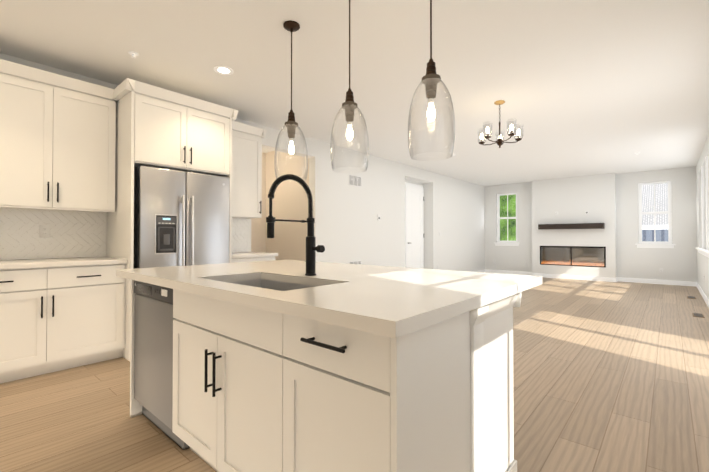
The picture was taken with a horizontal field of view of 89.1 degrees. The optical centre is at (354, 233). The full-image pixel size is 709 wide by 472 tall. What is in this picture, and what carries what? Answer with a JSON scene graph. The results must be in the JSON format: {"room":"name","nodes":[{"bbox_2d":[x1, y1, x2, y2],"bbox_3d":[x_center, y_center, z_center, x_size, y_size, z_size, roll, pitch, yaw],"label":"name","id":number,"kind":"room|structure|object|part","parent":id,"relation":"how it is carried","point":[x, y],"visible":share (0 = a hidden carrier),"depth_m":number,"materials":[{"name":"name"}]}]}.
{"room":"kitchen and living room","nodes":[
{"label":"kitchen and living room","id":0,"kind":"room"},
{"bbox_2d":[0,53,484,271],"bbox_3d":[-0.826,-0.179,6.010,0.400,2.720,14.850,-1,-1,41],"label":"wall","id":1,"kind":"structure","parent":0,"point":[348,226],"depth_m":7.20,"materials":[{"name":"white paint"}]},
{"bbox_2d":[0,59,119,214],"bbox_3d":[-2.767,-0.797,3.219,0.350,1.154,0.999,-1,-1,41],"label":"upper cabinet","id":2,"kind":"object","parent":1,"relation":"attached to","point":[71,149],"depth_m":3.14,"materials":[{"name":"white paint"}]},
{"bbox_2d":[0,208,247,259],"bbox_3d":[-3.260,0.004,2.903,0.008,0.453,5.470,-1,-1,41],"label":"backsplash","id":3,"kind":"structure","parent":1,"relation":"attached to","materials":[{"name":"white tile"}]},
{"bbox_2d":[116,79,231,178],"bbox_3d":[-1.959,-1.005,3.866,0.720,0.724,0.945,-1,-1,41],"label":"upper cabinet","id":4,"kind":"object","parent":1,"relation":"attached to","point":[159,128],"depth_m":3.52,"materials":[{"name":"white paint"}]},
{"bbox_2d":[229,123,263,218],"bbox_3d":[-1.560,-0.782,4.603,0.350,1.154,0.645,-1,-1,41],"label":"upper cabinet","id":5,"kind":"object","parent":1,"relation":"attached to","point":[245,195],"depth_m":4.56,"materials":[{"name":"white paint"}]},
{"bbox_2d":[349,174,361,186],"bbox_3d":[0.015,-0.972,6.672,0.010,0.200,0.360,-1,-1,41],"label":"air vent","id":6,"kind":"object","parent":1,"relation":"in","point":[354,180],"visible":1,"depth_m":6.67,"materials":[{"name":"white metal"}]},
{"bbox_2d":[349,260,361,264],"bbox_3d":[0.015,0.608,6.654,0.010,0.200,0.360,-1,-1,41],"label":"air vent","id":7,"kind":"object","parent":1,"relation":"in","point":[355,262],"visible":0.27,"depth_m":6.67,"materials":[{"name":"white metal"}]},
{"bbox_2d":[405,182,422,187],"bbox_3d":[1.423,0.005,8.730,0.014,2.410,0.909,-1,-1,41],"label":"door frame","id":8,"kind":"structure","parent":1,"relation":"in","point":[414,185],"depth_m":8.76,"materials":[{"name":"white wood"}]},
{"bbox_2d":[405,185,423,268],"bbox_3d":[1.472,0.034,8.718,0.092,2.328,0.816,-1,-1,41],"label":"hall door","id":9,"kind":"structure","parent":1,"relation":"in","point":[414,227],"depth_m":8.72,"materials":[{"name":"white wood"}]},
{"bbox_2d":[251,152,266,252],"bbox_3d":[-2.422,-0.179,6.081,0.100,2.720,2.320,-1,-1,41],"label":"wall","id":10,"kind":"structure","parent":0,"point":[258,225],"depth_m":6.80,"materials":[{"name":"beige paint"}]},
{"bbox_2d":[267,151,308,260],"bbox_3d":[-1.177,-0.174,6.468,1.230,2.720,0.100,-1,-1,41],"label":"wall","id":11,"kind":"structure","parent":0,"point":[289,202],"depth_m":6.40,"materials":[{"name":"beige paint"}]},
{"bbox_2d":[0,277,708,471],"bbox_3d":[0.625,1.227,4.730,6.850,0.120,15.150,-1,-1,41],"label":"floor","id":12,"kind":"structure","parent":0,"point":[610,376],"depth_m":2.48,"materials":[{"name":"brown wood"}]},
{"bbox_2d":[0,263,127,383],"bbox_3d":[-3.052,0.706,2.671,0.619,0.875,2.214,-1,-1,41],"label":"base cabinet","id":13,"kind":"object","parent":12,"relation":"on","point":[53,319],"depth_m":2.95,"materials":[{"name":"white paint"}]},
{"bbox_2d":[0,255,127,270],"bbox_3d":[-3.568,0.242,2.067,0.640,0.040,3.809,-1,-1,41],"label":"countertop","id":14,"kind":"structure","parent":13,"relation":"on","point":[93,260],"depth_m":3.02,"materials":[{"name":"white stone"}]},
{"bbox_2d":[133,166,229,268],"bbox_3d":[-1.907,0.271,3.827,0.773,1.772,0.890,-1,-1,41],"label":"refrigerator","id":15,"kind":"object","parent":12,"relation":"on","point":[181,218],"visible":0.58,"depth_m":3.52,"materials":[{"name":"grey metal"}]},
{"bbox_2d":[229,255,275,262],"bbox_3d":[-1.452,0.726,4.506,0.619,0.875,0.665,-1,-1,41],"label":"base cabinet","id":16,"kind":"object","parent":12,"relation":"on","point":[270,257],"depth_m":4.30,"materials":[{"name":"white paint"}]},
{"bbox_2d":[229,251,277,258],"bbox_3d":[-1.434,0.269,4.516,0.640,0.040,0.694,-1,-1,41],"label":"countertop","id":17,"kind":"structure","parent":16,"relation":"on","point":[232,254],"depth_m":4.36,"materials":[{"name":"white stone"}]},
{"bbox_2d":[130,280,521,471],"bbox_3d":[-0.328,0.699,1.930,2.030,0.875,1.003,-1,-1,41],"label":"kitchen island","id":18,"kind":"object","parent":12,"relation":"on","point":[284,366],"depth_m":1.25,"materials":[{"name":"white paint"}]},
{"bbox_2d":[134,280,189,449],"bbox_3d":[-0.951,0.710,2.266,0.592,0.860,0.604,-1,-1,41],"label":"dishwasher","id":19,"kind":"object","parent":18,"relation":"in","point":[153,354],"visible":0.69,"depth_m":2.02,"materials":[{"name":"grey metal"}]},
{"bbox_2d":[116,260,541,339],"bbox_3d":[-0.253,0.242,2.037,2.080,0.040,1.320,-1,-1,41],"label":"island countertop","id":20,"kind":"structure","parent":18,"relation":"on","point":[393,303],"depth_m":1.42,"materials":[{"name":"white stone"}]},
{"bbox_2d":[266,174,324,275],"bbox_3d":[-0.290,-0.039,1.793,0.119,0.516,0.307,-1,-1,41],"label":"faucet","id":21,"kind":"object","parent":20,"relation":"on","point":[311,248],"visible":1,"depth_m":1.88,"materials":[{"name":"black metal"}]},
{"bbox_2d":[531,272,616,281],"bbox_3d":[5.769,1.168,9.598,1.956,0.105,0.013,-1,-1,41],"label":"baseboard","id":22,"kind":"structure","parent":12,"relation":"on","point":[606,279],"depth_m":9.51,"materials":[{"name":"white wood"}]},
{"bbox_2d":[692,313,704,317],"bbox_3d":[4.906,1.167,5.144,0.120,0.007,0.320,-1,-1,41],"label":"floor vent","id":23,"kind":"object","parent":12,"relation":"in","point":[698,315],"visible":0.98,"depth_m":5.11,"materials":[{"name":"brown"}]},
{"bbox_2d":[0,0,708,185],"bbox_3d":[0.625,-1.613,4.761,6.850,0.120,15.150,-1,-1,41],"label":"ceiling","id":24,"kind":"structure","parent":0,"point":[587,87],"depth_m":3.39,"materials":[{"name":"white paint"}]},
{"bbox_2d":[128,51,138,57],"bbox_3d":[-1.929,-1.553,3.146,0.076,0.036,0.076,-1,-1,41],"label":"sprinkler","id":25,"kind":"object","parent":24,"relation":"attached to","point":[133,54],"visible":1,"depth_m":3.13,"materials":[{"name":"white"}]},
{"bbox_2d":[214,66,233,74],"bbox_3d":[-1.256,-1.564,3.462,0.180,0.006,0.180,-1,-1,41],"label":"recessed light","id":26,"kind":"object","parent":24,"relation":"in","point":[223,70],"visible":1,"depth_m":3.46,"materials":[{"name":"white"}]},
{"bbox_2d":[274,20,307,180],"bbox_3d":[-0.476,-0.989,2.722,0.250,1.172,0.250,-1,-1,41],"label":"pendant light","id":27,"kind":"object","parent":24,"relation":"hanging from","point":[291,124],"visible":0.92,"depth_m":2.70,"materials":[{"name":"glass"},{"name":"oil rubbed bronze"}]},
{"bbox_3d":[-0.476,-0.609,2.718,0.250,0.410,0.250,-1,-1,41],"label":"lamp shade","id":28,"kind":"part","parent":27,"relation":"part of","materials":[{"name":"clear glass"}]},
{"bbox_2d":[330,0,368,172],"bbox_3d":[-0.031,-0.994,2.335,0.250,1.172,0.250,-1,-1,41],"label":"pendant light","id":29,"kind":"object","parent":24,"relation":"hanging from","point":[349,105],"visible":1,"depth_m":2.31,"materials":[{"name":"clear glass"}]},
{"bbox_3d":[-0.031,-0.613,2.330,0.250,0.410,0.250,-1,-1,41],"label":"lamp shade","id":30,"kind":"part","parent":29,"relation":"part of","materials":[{"name":"clear glass"}]},
{"bbox_2d":[408,0,454,160],"bbox_3d":[0.413,-0.998,1.947,0.250,1.172,0.250,-1,-1,41],"label":"pendant light","id":31,"kind":"object","parent":24,"relation":"hanging from","point":[431,78],"visible":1,"depth_m":1.93,"materials":[{"name":"clear glass"}]},
{"bbox_3d":[0.413,-0.617,1.943,0.250,0.410,0.250,-1,-1,41],"label":"lamp shade","id":32,"kind":"part","parent":31,"relation":"part of","materials":[{"name":"clear glass"}]},
{"bbox_2d":[478,100,522,147],"bbox_3d":[1.706,-1.283,4.286,0.489,0.550,0.509,-1,-1,41],"label":"chandelier","id":33,"kind":"object","parent":24,"relation":"hanging from","point":[499,141],"visible":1,"depth_m":4.23,"materials":[{"name":"gold metal"}]},
{"bbox_2d":[485,167,696,281],"bbox_3d":[5.982,-0.138,9.826,5.150,2.720,0.150,-1,-1,41],"label":"wall","id":34,"kind":"structure","parent":0,"point":[678,262],"depth_m":8.93,"materials":[{"name":"white paint"}]},
{"bbox_2d":[497,193,516,241],"bbox_3d":[4.679,-0.470,11.005,0.616,1.486,0.075,-1,-1,41],"label":"window","id":35,"kind":"structure","parent":34,"relation":"in","point":[499,217],"depth_m":11.06,"materials":[{"name":"white"}]},
{"bbox_2d":[485,269,530,274],"bbox_3d":[4.651,1.181,10.863,1.420,0.105,0.013,-1,-1,41],"label":"baseboard","id":36,"kind":"structure","parent":34,"relation":"attached to","point":[486,271],"depth_m":10.88,"materials":[{"name":"white wood"}]},
{"bbox_2d":[532,173,616,277],"bbox_3d":[5.846,-0.139,9.699,1.930,2.720,0.220,-1,-1,41],"label":"wall bump-out","id":37,"kind":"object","parent":34,"relation":"attached to","point":[570,200],"visible":0.88,"depth_m":9.54,"materials":[{"name":"white paint"}]},
{"bbox_2d":[538,223,604,228],"bbox_3d":[5.707,-0.186,9.548,1.500,0.140,0.189,-1,-1,41],"label":"mantel shelf","id":38,"kind":"object","parent":37,"relation":"attached to","point":[576,226],"visible":1,"depth_m":9.40,"materials":[{"name":"brown wood"}]},
{"bbox_2d":[540,246,605,266],"bbox_3d":[5.834,0.606,9.678,1.522,0.522,0.194,-1,-1,41],"label":"fireplace","id":39,"kind":"object","parent":37,"relation":"in","point":[590,256],"visible":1,"depth_m":9.60,"materials":[{"name":"grey glass"}]},
{"bbox_2d":[638,181,671,243],"bbox_3d":[7.280,-0.494,8.738,0.616,1.486,0.075,-1,-1,41],"label":"window","id":40,"kind":"structure","parent":34,"relation":"in","point":[668,212],"depth_m":8.72,"materials":[{"name":"white"}]},
{"bbox_2d":[616,277,695,286],"bbox_3d":[7.187,1.157,8.652,1.450,0.105,0.013,-1,-1,41],"label":"baseboard","id":41,"kind":"structure","parent":34,"relation":"attached to","point":[655,281],"depth_m":8.62,"materials":[{"name":"white wood"}]},
{"bbox_2d":[696,134,708,299],"bbox_3d":[3.037,-0.216,2.643,0.150,2.720,14.850,-1,-1,41],"label":"wall","id":42,"kind":"structure","parent":0,"point":[702,264],"depth_m":7.03,"materials":[{"name":"white paint"}]},
{"bbox_2d":[494,156,708,257],"bbox_3d":[1.610,-0.460,4.546,4.600,1.650,13.660,-1,-1,41],"label":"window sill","id":43,"kind":"structure","parent":42,"relation":"attached to","point":[703,251],"depth_m":6.73,"materials":[{"name":"white wood"}]},
{"bbox_2d":[696,282,708,307],"bbox_3d":[5.818,1.127,5.942,0.013,0.105,5.900,-1,-1,41],"label":"baseboard","id":44,"kind":"structure","parent":42,"relation":"attached to","point":[702,293],"depth_m":6.51,"materials":[{"name":"white wood"}]},
{"label":"outside","id":45,"kind":"structure","parent":0,"visible":0},
{"bbox_2d":[642,229,667,241],"bbox_3d":[11.649,2.040,11.395,5.400,4.400,0.001,-1,-1,41],"label":"wall","id":46,"kind":"structure","parent":45,"point":[661,235],"depth_m":12.47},
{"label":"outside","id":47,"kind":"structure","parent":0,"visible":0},
{"bbox_2d":[500,194,515,240],"bbox_3d":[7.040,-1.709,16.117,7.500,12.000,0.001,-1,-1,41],"label":"trees","id":48,"kind":"object","parent":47,"point":[503,213],"depth_m":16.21,"materials":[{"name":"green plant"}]},
{"bbox_2d":[642,183,671,224],"bbox_3d":[13.194,-1.901,13.210,5.400,3.280,5.300,-1,-1,41],"label":"roof","id":49,"kind":"structure","parent":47,"point":[662,189],"depth_m":13.34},
{"bbox_2d":[642,225,667,229],"bbox_3d":[11.955,-1.046,11.780,5.400,1.820,1.570,-1,-1,41],"label":"fascia","id":50,"kind":"object","parent":49,"relation":"attached to","point":[648,227],"depth_m":12.27,"materials":[{"name":"white"}]}
]}

